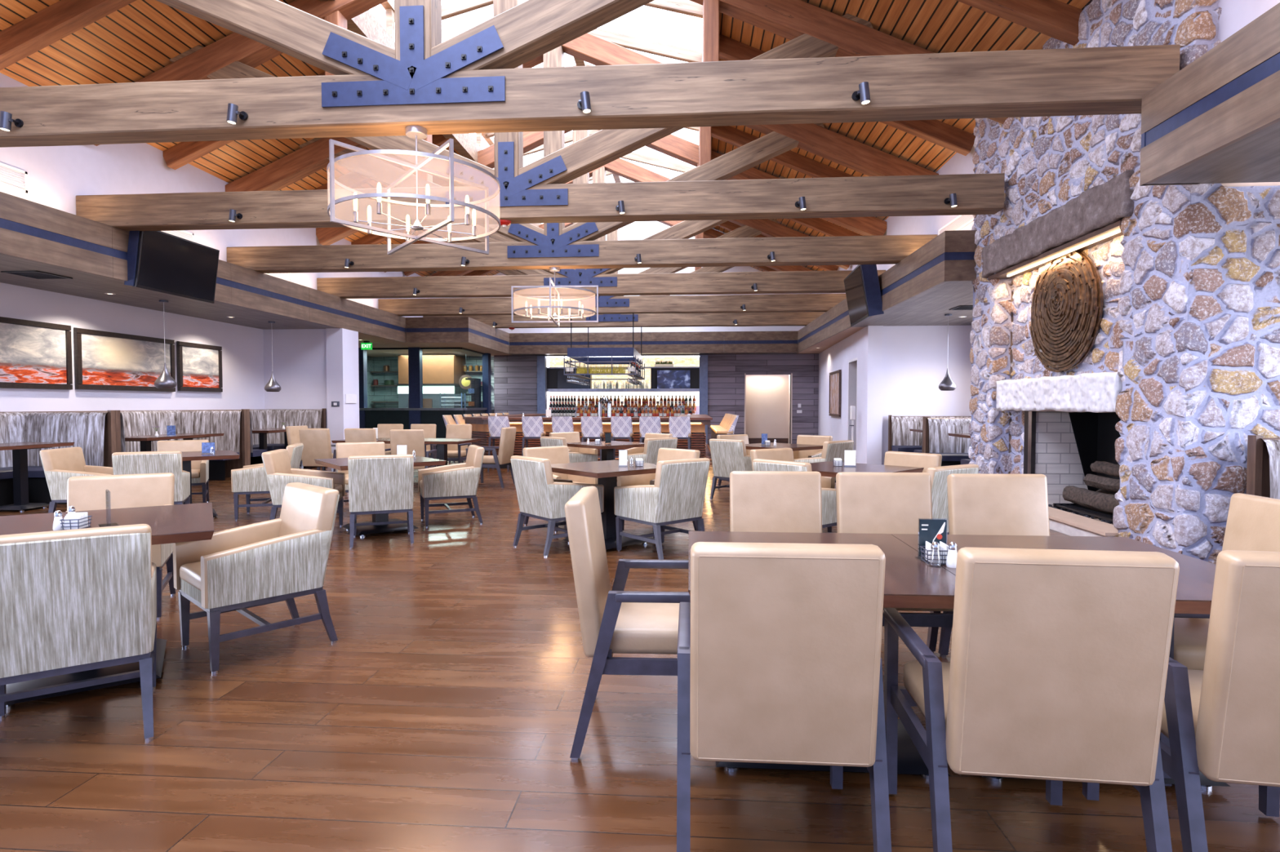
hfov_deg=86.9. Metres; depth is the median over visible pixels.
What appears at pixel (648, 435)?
cushion
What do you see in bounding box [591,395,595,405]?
liquor bottle
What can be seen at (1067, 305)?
art
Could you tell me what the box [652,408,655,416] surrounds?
liquor bottle
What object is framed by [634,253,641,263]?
spotlight
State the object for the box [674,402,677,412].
liquor bottle
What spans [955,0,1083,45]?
rafter
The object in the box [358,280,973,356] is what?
ceiling
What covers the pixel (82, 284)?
ceiling
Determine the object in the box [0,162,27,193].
air vent
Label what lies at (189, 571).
seat cushion
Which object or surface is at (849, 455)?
card stand
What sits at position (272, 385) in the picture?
pendant lamp
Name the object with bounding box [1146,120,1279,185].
soffit
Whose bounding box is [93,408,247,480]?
booth
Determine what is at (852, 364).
door
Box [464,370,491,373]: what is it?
shelf
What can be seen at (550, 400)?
wine bottle
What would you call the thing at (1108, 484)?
log
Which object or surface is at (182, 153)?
rafter
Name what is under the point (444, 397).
rack
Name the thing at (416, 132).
drum chandelier
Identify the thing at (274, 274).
air vent
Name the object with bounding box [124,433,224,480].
dining table
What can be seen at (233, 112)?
spotlight
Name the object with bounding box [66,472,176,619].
upholstered armchair
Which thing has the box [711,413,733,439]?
bar stool
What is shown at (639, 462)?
caddy
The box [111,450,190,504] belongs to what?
upholstered armchair
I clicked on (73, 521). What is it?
caddy
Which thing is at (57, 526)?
shaker
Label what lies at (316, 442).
dining chair
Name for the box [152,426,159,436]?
bud vase
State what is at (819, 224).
rafter
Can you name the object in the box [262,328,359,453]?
wall
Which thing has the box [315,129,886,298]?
roof truss
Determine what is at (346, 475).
seat cushion
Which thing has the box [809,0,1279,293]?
wall
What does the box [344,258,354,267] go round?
spotlight
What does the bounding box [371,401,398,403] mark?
shelf
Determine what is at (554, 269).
drum chandelier
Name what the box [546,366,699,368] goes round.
shelf
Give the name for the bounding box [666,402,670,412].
liquor bottle
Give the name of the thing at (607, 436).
card stand
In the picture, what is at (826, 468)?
dining table
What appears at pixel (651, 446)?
cushion
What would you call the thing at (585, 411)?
liquor bottle
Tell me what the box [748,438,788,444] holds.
baseboard
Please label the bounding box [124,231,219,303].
television
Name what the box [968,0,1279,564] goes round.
stone fireplace
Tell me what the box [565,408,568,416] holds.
wine bottle
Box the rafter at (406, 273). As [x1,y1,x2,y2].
[403,271,416,275]
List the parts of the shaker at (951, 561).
lid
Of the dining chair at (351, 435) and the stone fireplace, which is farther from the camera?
the dining chair at (351, 435)
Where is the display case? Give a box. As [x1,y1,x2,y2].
[465,377,480,408]
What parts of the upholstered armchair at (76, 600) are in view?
leg, seat frame, leg, leg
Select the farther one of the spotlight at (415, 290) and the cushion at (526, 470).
the spotlight at (415, 290)
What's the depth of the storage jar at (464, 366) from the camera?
23.48 m
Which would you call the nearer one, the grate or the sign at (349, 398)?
the grate
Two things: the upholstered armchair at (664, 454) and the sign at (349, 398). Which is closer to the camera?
the upholstered armchair at (664, 454)
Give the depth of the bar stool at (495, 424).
13.52 m
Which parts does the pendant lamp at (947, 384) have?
lamp shade, cord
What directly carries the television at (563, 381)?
on the bar
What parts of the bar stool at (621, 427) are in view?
seat frame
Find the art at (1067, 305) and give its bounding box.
[1029,250,1102,372]
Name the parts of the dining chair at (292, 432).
backrest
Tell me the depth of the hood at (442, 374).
22.53 m
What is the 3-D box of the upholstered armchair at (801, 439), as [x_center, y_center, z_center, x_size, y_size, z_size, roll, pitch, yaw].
[2.542,0.583,10.381,0.579,0.860,0.672,2,2,43]
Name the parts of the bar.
tv niche panel, onyx panel, backlit panel, tv niche panel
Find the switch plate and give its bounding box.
[331,401,339,406]
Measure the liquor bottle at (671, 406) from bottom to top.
0.347 m
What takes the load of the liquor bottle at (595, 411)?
on the bar
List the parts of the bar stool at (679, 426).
seat frame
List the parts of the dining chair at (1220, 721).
leg, rail, seat, leg, backrest, leg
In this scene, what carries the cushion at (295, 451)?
on the upholstered armchair at (248, 480)
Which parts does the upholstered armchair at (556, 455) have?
leg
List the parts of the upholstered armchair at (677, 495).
leg, leg, seat frame, leg, leg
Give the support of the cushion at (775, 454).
on the upholstered armchair at (775, 454)
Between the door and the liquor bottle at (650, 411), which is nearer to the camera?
the door
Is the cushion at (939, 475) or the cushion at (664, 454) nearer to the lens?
the cushion at (939, 475)
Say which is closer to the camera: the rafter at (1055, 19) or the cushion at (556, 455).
the rafter at (1055, 19)
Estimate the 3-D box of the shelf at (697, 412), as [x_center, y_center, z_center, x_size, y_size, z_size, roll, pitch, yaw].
[-0.581,-0.470,23.410,5.260,0.470,0.420,0,2,4]
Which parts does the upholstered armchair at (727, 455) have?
leg, seat frame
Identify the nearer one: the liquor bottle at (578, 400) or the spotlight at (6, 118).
the spotlight at (6, 118)
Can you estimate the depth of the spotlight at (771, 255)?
11.31 m
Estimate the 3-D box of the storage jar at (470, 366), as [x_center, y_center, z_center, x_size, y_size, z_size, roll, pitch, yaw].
[-5.894,-2.021,23.516,0.120,0.222,0.117,0,2,4]
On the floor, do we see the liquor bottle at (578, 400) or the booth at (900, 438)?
the booth at (900, 438)
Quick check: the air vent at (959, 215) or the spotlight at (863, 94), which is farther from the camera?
the air vent at (959, 215)
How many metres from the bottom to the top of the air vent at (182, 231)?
0.240 m
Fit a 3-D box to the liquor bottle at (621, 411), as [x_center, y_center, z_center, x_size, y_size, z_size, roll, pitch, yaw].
[-0.642,-0.455,23.274,0.111,0.347,0.090,0,2,4]
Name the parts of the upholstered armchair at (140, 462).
seat frame, leg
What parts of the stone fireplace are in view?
metal frame, lintel trim, fire grate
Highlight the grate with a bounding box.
[1048,504,1113,524]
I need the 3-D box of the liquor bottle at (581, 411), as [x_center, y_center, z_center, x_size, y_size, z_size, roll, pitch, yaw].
[-2.029,-0.458,23.375,0.111,0.347,0.090,0,2,4]
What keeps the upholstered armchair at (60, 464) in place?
on the floor
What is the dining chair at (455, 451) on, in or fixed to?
on the floor
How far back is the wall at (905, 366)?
14.62 m
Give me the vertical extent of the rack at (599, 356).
1.620 m
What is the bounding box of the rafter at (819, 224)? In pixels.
[725,179,862,236]
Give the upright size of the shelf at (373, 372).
0.070 m
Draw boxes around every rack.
[440,393,466,408]
[564,313,644,380]
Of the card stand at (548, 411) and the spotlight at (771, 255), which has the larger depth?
the card stand at (548, 411)
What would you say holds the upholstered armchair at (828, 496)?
on the floor
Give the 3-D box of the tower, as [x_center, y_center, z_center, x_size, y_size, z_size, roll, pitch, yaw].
[-0.782,-0.376,14.818,0.299,0.507,0.145,0,2,4]
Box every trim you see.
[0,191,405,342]
[359,408,487,410]
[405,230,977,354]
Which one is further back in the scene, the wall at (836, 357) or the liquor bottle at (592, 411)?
the liquor bottle at (592, 411)
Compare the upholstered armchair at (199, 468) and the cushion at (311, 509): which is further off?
the upholstered armchair at (199, 468)
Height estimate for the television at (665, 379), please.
0.660 m
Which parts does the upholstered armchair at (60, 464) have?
leg, seat frame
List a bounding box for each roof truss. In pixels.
[0,0,1180,147]
[75,0,1008,231]
[225,32,938,273]
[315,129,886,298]
[377,158,849,315]
[422,220,825,328]
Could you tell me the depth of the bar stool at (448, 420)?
15.32 m
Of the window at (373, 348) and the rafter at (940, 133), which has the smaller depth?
the rafter at (940, 133)
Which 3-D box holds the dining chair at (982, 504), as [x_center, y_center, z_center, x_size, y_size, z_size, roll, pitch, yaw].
[1.854,0.745,3.264,0.564,0.972,0.673,0,2,3]
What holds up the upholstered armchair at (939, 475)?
on the floor
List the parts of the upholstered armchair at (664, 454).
leg, leg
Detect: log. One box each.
[1062,485,1119,514]
[1082,474,1119,493]
[1090,461,1119,477]
[1096,488,1115,494]
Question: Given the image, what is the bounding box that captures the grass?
[576,364,627,373]
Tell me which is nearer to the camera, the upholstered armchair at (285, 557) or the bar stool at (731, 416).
the upholstered armchair at (285, 557)
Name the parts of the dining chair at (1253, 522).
leg, seat, armrest, backrest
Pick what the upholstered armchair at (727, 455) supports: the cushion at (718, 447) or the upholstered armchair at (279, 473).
the cushion at (718, 447)
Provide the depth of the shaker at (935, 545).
2.42 m
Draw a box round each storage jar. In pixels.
[373,378,377,385]
[383,364,389,371]
[384,379,394,385]
[463,364,466,371]
[468,364,472,371]
[475,364,478,371]
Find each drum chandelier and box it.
[326,124,500,254]
[511,266,598,327]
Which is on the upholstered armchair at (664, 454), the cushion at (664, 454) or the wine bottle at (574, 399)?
the cushion at (664, 454)
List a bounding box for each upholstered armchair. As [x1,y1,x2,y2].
[0,524,156,741]
[39,447,113,513]
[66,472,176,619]
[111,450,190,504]
[156,440,209,502]
[173,482,339,674]
[231,443,303,520]
[261,448,345,526]
[335,441,389,515]
[347,454,413,548]
[417,444,484,528]
[510,455,604,557]
[522,445,597,533]
[540,436,598,462]
[549,431,598,454]
[613,457,710,559]
[617,448,700,538]
[622,432,672,454]
[626,437,677,463]
[709,439,752,499]
[716,434,751,489]
[750,448,835,533]
[752,458,836,528]
[792,435,832,459]
[793,440,853,482]
[884,451,942,472]
[926,463,978,534]
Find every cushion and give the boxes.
[0,524,151,578]
[40,447,85,471]
[66,472,174,511]
[111,450,182,471]
[156,440,208,469]
[179,561,200,591]
[191,469,199,478]
[262,448,291,475]
[279,482,338,537]
[285,443,303,462]
[334,484,342,493]
[335,441,385,474]
[345,474,348,484]
[347,454,413,471]
[465,444,484,467]
[511,455,553,484]
[522,445,569,479]
[540,436,567,446]
[549,431,580,453]
[643,437,677,454]
[644,432,672,443]
[653,457,710,487]
[657,448,700,462]
[709,439,746,457]
[716,434,748,455]
[750,448,794,471]
[752,458,812,471]
[821,440,853,458]
[926,463,978,488]
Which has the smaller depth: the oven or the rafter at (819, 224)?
the rafter at (819, 224)
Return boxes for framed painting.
[0,316,72,390]
[73,327,175,391]
[176,341,222,392]
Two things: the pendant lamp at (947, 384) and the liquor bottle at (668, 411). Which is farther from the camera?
the liquor bottle at (668, 411)
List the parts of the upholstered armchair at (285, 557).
leg, leg, seat frame, leg, leg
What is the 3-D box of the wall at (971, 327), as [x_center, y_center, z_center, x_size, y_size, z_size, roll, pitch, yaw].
[6.567,-0.364,5.532,0.200,3.050,18.600,0,2,4]
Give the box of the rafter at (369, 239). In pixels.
[351,226,411,244]
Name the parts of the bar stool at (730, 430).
seat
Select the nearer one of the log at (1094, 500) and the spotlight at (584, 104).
the spotlight at (584, 104)
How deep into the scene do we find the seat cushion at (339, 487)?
7.24 m
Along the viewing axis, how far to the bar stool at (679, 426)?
13.27 m
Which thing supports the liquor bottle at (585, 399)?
on the bar
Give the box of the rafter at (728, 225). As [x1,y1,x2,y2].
[717,221,838,271]
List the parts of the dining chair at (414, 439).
leg, armrest, leg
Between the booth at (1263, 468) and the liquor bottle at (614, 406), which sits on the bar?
the liquor bottle at (614, 406)
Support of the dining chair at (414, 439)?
on the floor
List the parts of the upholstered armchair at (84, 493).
leg, seat frame, leg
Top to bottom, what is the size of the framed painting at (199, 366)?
0.940 m
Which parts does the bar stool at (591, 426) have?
seat frame, leg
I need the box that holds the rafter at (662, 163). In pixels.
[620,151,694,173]
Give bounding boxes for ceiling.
[0,0,499,276]
[0,253,403,342]
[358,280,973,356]
[711,0,1092,271]
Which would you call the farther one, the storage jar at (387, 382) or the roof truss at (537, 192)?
the storage jar at (387, 382)
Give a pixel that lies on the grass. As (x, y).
(604, 371)
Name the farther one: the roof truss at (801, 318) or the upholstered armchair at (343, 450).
the roof truss at (801, 318)
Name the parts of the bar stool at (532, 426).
leg, leg, seat, seat frame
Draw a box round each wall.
[0,72,430,342]
[0,282,264,412]
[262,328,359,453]
[364,409,494,449]
[366,355,373,408]
[373,356,494,409]
[471,221,809,343]
[493,353,818,444]
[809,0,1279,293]
[817,327,865,463]
[863,325,971,465]
[969,327,972,416]
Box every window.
[364,347,408,350]
[420,347,461,349]
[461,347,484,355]
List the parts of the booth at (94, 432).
wooden frame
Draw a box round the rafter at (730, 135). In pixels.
[711,125,855,177]
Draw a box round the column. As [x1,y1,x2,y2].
[358,347,491,429]
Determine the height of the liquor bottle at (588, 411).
0.347 m
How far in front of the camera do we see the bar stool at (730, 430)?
14.71 m
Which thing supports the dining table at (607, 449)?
on the floor
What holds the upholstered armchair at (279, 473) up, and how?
on the floor
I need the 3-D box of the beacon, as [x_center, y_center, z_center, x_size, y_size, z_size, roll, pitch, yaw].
[-1.780,-2.639,8.855,0.180,0.085,0.180,0,2,4]
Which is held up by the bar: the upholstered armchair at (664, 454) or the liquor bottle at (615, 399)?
the liquor bottle at (615, 399)
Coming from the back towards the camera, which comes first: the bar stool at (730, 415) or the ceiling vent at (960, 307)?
the bar stool at (730, 415)
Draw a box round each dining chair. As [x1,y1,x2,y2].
[285,425,335,470]
[298,428,336,471]
[344,428,391,451]
[377,423,403,455]
[389,429,436,469]
[410,424,436,457]
[430,424,471,463]
[465,426,516,488]
[564,486,690,760]
[676,542,891,851]
[729,471,822,533]
[835,472,953,653]
[884,546,1179,851]
[937,473,1049,657]
[1082,550,1279,851]
[1160,493,1279,786]
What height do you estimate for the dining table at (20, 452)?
0.840 m
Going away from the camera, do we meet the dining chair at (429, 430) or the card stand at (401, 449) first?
the card stand at (401, 449)
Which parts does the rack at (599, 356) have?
hanging rod, shelf rail, shelf rail, hanging rod, hanging rod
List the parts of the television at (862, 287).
panel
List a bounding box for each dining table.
[0,442,74,511]
[0,502,213,710]
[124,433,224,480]
[182,450,239,518]
[252,427,314,467]
[314,455,446,537]
[331,437,481,466]
[551,460,656,551]
[566,440,644,461]
[688,531,1231,791]
[745,442,822,451]
[810,461,924,477]
[909,428,922,432]
[947,433,970,438]
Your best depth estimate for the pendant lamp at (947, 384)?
12.72 m
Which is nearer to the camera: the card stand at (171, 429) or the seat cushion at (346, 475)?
the seat cushion at (346, 475)
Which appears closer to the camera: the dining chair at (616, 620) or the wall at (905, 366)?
the dining chair at (616, 620)
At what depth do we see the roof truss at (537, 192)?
8.64 m
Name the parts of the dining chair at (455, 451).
leg, rail, seat, backrest, leg, armrest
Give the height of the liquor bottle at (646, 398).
0.347 m
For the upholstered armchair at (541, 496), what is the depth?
6.06 m
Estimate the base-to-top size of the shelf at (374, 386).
0.070 m
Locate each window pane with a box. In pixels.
[441,0,702,20]
[588,28,702,62]
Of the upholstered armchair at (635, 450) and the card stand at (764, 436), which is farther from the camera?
the upholstered armchair at (635, 450)
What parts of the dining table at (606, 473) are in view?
plate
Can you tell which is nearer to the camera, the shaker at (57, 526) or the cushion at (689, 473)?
the shaker at (57, 526)
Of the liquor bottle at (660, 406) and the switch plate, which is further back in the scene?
the liquor bottle at (660, 406)
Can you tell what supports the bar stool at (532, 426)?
on the floor
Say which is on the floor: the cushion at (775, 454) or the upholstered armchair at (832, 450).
the upholstered armchair at (832, 450)
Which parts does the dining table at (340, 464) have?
plate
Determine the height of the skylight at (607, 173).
0.844 m
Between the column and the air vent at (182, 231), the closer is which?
the air vent at (182, 231)
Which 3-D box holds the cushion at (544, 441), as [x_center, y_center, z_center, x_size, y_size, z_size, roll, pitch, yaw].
[-1.262,0.383,10.045,0.168,0.440,0.578,-2,2,-42]
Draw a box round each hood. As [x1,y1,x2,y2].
[396,355,466,408]
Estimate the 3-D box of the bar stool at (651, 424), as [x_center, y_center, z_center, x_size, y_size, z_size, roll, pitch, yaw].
[0.212,0.363,13.497,0.431,1.110,0.521,0,2,6]
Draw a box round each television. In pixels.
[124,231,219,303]
[556,369,591,388]
[656,369,690,388]
[843,264,884,327]
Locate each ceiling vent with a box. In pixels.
[0,271,72,279]
[948,305,973,310]
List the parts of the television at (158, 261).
panel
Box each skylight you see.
[320,0,719,226]
[523,129,600,155]
[589,170,613,181]
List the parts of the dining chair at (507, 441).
armrest, leg, rail, armrest, seat, rail, leg, backrest, leg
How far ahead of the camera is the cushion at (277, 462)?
6.88 m
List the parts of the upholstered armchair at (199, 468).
seat frame, leg, leg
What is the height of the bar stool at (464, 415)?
1.110 m
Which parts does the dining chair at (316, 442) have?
rail, leg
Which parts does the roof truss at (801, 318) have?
king post, gusset plate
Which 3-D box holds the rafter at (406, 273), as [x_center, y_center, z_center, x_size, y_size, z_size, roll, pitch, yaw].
[-5.084,-5.244,19.498,3.643,1.761,0.176,0,2,4]
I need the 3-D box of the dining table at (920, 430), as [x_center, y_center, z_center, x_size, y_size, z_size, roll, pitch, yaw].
[5.937,0.498,13.478,0.700,0.840,1.300,0,2,4]
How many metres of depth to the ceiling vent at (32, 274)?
8.87 m
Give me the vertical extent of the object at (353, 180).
1.761 m
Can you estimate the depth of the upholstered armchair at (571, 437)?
11.77 m
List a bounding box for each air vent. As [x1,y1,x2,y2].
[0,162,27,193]
[162,230,194,241]
[269,272,290,279]
[937,214,973,235]
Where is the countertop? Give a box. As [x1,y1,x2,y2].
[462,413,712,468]
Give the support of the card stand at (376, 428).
on the dining table at (442, 443)
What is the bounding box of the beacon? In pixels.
[497,219,511,227]
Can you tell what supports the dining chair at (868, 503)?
on the floor
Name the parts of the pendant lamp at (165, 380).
cord, lamp shade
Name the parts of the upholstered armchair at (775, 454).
leg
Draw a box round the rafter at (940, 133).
[719,33,975,155]
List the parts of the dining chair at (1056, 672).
leg, rail, armrest, rail, seat, leg, leg, backrest, rail, leg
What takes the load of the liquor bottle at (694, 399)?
on the bar
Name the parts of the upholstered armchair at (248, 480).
leg, leg, seat frame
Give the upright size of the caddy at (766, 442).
0.072 m
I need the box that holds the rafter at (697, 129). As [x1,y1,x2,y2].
[485,126,699,138]
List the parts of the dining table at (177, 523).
plate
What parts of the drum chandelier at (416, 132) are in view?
tube bulb, tube bulb, tube bulb, candle arm, candle arm, candle arm, tube bulb, candle arm, stem, square frame, candle arm, tube bulb, candle arm, candle arm, tube bulb, candle arm, tube bulb, tube bulb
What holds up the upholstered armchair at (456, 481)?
on the floor
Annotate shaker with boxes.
[53,510,64,530]
[67,506,75,514]
[930,541,939,550]
[946,542,957,568]
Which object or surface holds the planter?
on the bar
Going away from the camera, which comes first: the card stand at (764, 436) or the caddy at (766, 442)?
the caddy at (766, 442)
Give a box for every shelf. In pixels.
[370,371,398,373]
[370,385,397,387]
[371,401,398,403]
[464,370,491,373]
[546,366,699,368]
[546,388,699,391]
[548,405,699,417]
[567,373,642,379]
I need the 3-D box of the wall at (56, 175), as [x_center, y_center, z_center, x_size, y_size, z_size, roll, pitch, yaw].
[-7.611,-3.263,10.834,0.200,2.320,27.300,0,2,4]
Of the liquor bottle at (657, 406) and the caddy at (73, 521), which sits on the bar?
the liquor bottle at (657, 406)
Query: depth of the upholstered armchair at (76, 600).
2.57 m
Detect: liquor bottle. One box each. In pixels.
[576,408,579,417]
[577,395,580,405]
[579,408,582,417]
[581,395,584,405]
[583,408,586,416]
[584,395,587,405]
[586,408,590,416]
[588,395,591,405]
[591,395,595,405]
[591,408,594,416]
[594,408,597,416]
[613,395,616,405]
[613,402,616,412]
[619,408,622,416]
[623,402,626,412]
[626,408,630,416]
[630,408,633,417]
[631,395,634,405]
[634,395,637,405]
[637,402,640,412]
[640,408,644,416]
[644,395,648,405]
[648,395,652,405]
[648,408,652,416]
[652,395,655,405]
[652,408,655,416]
[655,408,658,416]
[656,402,659,412]
[659,395,662,405]
[659,402,662,412]
[659,408,662,417]
[663,395,666,405]
[666,395,670,405]
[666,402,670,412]
[666,408,669,417]
[670,402,673,412]
[674,395,677,405]
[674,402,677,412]
[678,395,681,405]
[681,395,684,405]
[684,395,688,405]
[692,395,695,405]
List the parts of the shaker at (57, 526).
lid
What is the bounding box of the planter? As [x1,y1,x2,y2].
[654,360,673,366]
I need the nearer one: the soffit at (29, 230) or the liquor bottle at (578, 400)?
the soffit at (29, 230)
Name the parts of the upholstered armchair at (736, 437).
leg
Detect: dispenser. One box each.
[848,405,859,463]
[849,405,855,419]
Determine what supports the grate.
in the stone fireplace
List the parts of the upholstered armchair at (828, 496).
seat frame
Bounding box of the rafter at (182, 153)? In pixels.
[162,71,324,169]
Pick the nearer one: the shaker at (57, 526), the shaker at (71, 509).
the shaker at (57, 526)
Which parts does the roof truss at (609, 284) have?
gusset plate, king post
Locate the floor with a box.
[0,444,1279,851]
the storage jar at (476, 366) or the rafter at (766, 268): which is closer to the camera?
the rafter at (766, 268)
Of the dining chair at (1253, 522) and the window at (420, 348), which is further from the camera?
the window at (420, 348)
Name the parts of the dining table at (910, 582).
plate, plate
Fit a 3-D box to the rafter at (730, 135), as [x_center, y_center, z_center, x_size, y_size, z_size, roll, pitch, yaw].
[3.163,-4.991,12.929,3.883,1.864,0.176,0,2,4]
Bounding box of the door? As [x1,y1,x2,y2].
[847,357,857,458]
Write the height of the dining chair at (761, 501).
0.972 m
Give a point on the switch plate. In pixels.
(333, 403)
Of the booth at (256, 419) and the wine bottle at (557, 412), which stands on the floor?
the booth at (256, 419)
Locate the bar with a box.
[537,355,707,444]
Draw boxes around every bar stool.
[442,414,463,463]
[453,414,466,462]
[462,414,471,424]
[487,416,510,471]
[521,416,546,456]
[551,416,573,432]
[581,416,604,461]
[610,416,633,460]
[639,416,662,443]
[668,416,691,449]
[710,413,726,439]
[711,413,728,439]
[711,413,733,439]
[712,414,731,439]
[713,414,737,439]
[715,415,738,439]
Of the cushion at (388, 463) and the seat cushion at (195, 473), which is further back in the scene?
the seat cushion at (195, 473)
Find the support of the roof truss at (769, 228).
attached to the wall at (56, 175)
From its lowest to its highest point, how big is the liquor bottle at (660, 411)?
0.347 m
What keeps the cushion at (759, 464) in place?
on the upholstered armchair at (828, 496)
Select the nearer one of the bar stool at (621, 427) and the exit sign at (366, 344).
the bar stool at (621, 427)
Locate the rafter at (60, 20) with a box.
[0,0,136,70]
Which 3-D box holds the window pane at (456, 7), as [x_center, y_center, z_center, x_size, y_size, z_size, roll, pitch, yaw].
[-1.399,-6.927,10.933,5.050,0.844,0.092,0,2,4]
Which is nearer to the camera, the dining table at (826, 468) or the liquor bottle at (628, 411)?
the dining table at (826, 468)
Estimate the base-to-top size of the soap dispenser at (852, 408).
1.320 m
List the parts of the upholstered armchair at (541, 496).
leg, leg, seat frame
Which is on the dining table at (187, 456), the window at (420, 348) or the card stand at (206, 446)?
the card stand at (206, 446)
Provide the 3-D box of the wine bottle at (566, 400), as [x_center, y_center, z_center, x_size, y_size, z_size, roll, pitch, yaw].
[-2.600,-0.887,23.684,0.097,0.346,0.081,0,2,4]
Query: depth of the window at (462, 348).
21.03 m
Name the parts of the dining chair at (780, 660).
leg, armrest, rail, backrest, leg, rail, leg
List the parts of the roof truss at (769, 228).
gusset plate, king post, post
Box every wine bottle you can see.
[549,395,552,404]
[556,408,559,416]
[564,395,567,405]
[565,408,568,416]
[573,395,576,405]
[630,360,634,373]
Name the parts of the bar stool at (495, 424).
leg, leg, seat frame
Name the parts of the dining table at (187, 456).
plate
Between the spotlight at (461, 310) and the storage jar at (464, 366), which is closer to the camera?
the spotlight at (461, 310)
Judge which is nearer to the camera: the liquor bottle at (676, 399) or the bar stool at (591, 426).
the bar stool at (591, 426)
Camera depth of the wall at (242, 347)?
11.77 m
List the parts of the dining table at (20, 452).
plate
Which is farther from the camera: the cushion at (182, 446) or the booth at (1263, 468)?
the cushion at (182, 446)
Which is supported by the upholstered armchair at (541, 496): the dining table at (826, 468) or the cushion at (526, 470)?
the cushion at (526, 470)
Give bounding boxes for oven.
[398,393,466,408]
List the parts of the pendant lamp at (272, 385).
cord, lamp shade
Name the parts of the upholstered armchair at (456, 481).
leg, leg, seat frame, leg, leg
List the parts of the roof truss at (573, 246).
post, gusset plate, king post, post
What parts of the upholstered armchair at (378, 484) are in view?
leg, leg, seat frame, leg, leg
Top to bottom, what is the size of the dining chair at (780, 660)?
0.972 m
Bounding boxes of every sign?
[345,394,356,403]
[360,341,372,350]
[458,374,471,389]
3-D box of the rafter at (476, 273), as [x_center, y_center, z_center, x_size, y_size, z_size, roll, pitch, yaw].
[-4.869,-5.334,22.470,3.643,1.761,0.177,0,2,4]
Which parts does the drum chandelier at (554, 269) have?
candle arm, candle arm, stem, square frame, square frame, candle arm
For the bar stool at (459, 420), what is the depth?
16.01 m
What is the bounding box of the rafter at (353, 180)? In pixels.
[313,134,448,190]
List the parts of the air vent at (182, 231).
vent frame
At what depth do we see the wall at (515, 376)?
22.77 m
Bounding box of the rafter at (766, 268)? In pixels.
[753,266,777,271]
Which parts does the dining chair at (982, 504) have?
leg, backrest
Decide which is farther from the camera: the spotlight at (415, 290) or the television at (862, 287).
the spotlight at (415, 290)
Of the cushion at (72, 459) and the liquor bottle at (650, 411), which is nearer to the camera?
the cushion at (72, 459)
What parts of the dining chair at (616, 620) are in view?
backrest, leg, rail, leg, rail, seat, armrest, armrest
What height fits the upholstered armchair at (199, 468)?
0.860 m
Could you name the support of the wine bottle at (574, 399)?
on the bar
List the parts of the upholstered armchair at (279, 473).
leg, seat frame, leg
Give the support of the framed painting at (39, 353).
attached to the wall at (242, 347)
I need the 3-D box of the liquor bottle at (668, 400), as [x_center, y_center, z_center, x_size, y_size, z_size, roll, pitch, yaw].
[0.992,-0.880,23.424,0.111,0.347,0.090,0,2,4]
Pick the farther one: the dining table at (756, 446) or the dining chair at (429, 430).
the dining chair at (429, 430)
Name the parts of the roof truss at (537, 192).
post, gusset plate, king post, post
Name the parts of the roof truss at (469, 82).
gusset plate, king post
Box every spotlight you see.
[0,111,23,131]
[226,103,248,124]
[228,208,242,222]
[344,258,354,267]
[413,288,420,295]
[458,307,464,313]
[461,256,469,266]
[577,91,591,113]
[615,200,625,213]
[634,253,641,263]
[740,304,746,311]
[751,283,757,291]
[767,251,775,261]
[795,196,806,210]
[851,81,870,104]
[943,193,957,207]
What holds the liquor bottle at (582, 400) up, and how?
on the bar
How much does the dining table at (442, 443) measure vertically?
0.750 m
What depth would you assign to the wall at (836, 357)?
17.71 m
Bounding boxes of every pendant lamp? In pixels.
[154,299,177,388]
[264,321,280,391]
[938,313,955,391]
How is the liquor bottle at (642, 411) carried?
on the bar
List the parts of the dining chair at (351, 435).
backrest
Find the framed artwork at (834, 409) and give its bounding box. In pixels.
[828,369,840,417]
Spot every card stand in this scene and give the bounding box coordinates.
[166,425,175,435]
[201,442,214,453]
[373,427,377,438]
[396,444,407,454]
[546,409,551,417]
[604,433,610,443]
[618,450,626,465]
[761,433,767,444]
[844,450,855,465]
[918,519,946,556]
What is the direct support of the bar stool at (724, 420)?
on the floor
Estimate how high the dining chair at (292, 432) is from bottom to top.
0.972 m
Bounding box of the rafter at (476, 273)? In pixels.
[463,270,494,275]
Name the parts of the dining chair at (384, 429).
seat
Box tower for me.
[597,397,611,417]
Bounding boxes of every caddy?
[59,512,92,530]
[594,439,600,444]
[634,457,644,466]
[764,440,770,445]
[833,457,842,466]
[920,541,948,564]
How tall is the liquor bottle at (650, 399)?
0.347 m
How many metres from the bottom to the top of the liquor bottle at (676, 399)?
0.347 m
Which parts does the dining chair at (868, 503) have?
backrest, rail, seat, leg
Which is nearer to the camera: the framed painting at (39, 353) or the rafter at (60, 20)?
the rafter at (60, 20)
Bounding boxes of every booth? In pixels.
[0,410,116,506]
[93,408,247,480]
[182,408,326,466]
[888,415,971,453]
[924,417,971,466]
[1246,435,1279,499]
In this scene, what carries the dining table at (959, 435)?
on the floor
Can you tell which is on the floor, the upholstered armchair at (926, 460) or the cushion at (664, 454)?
the upholstered armchair at (926, 460)

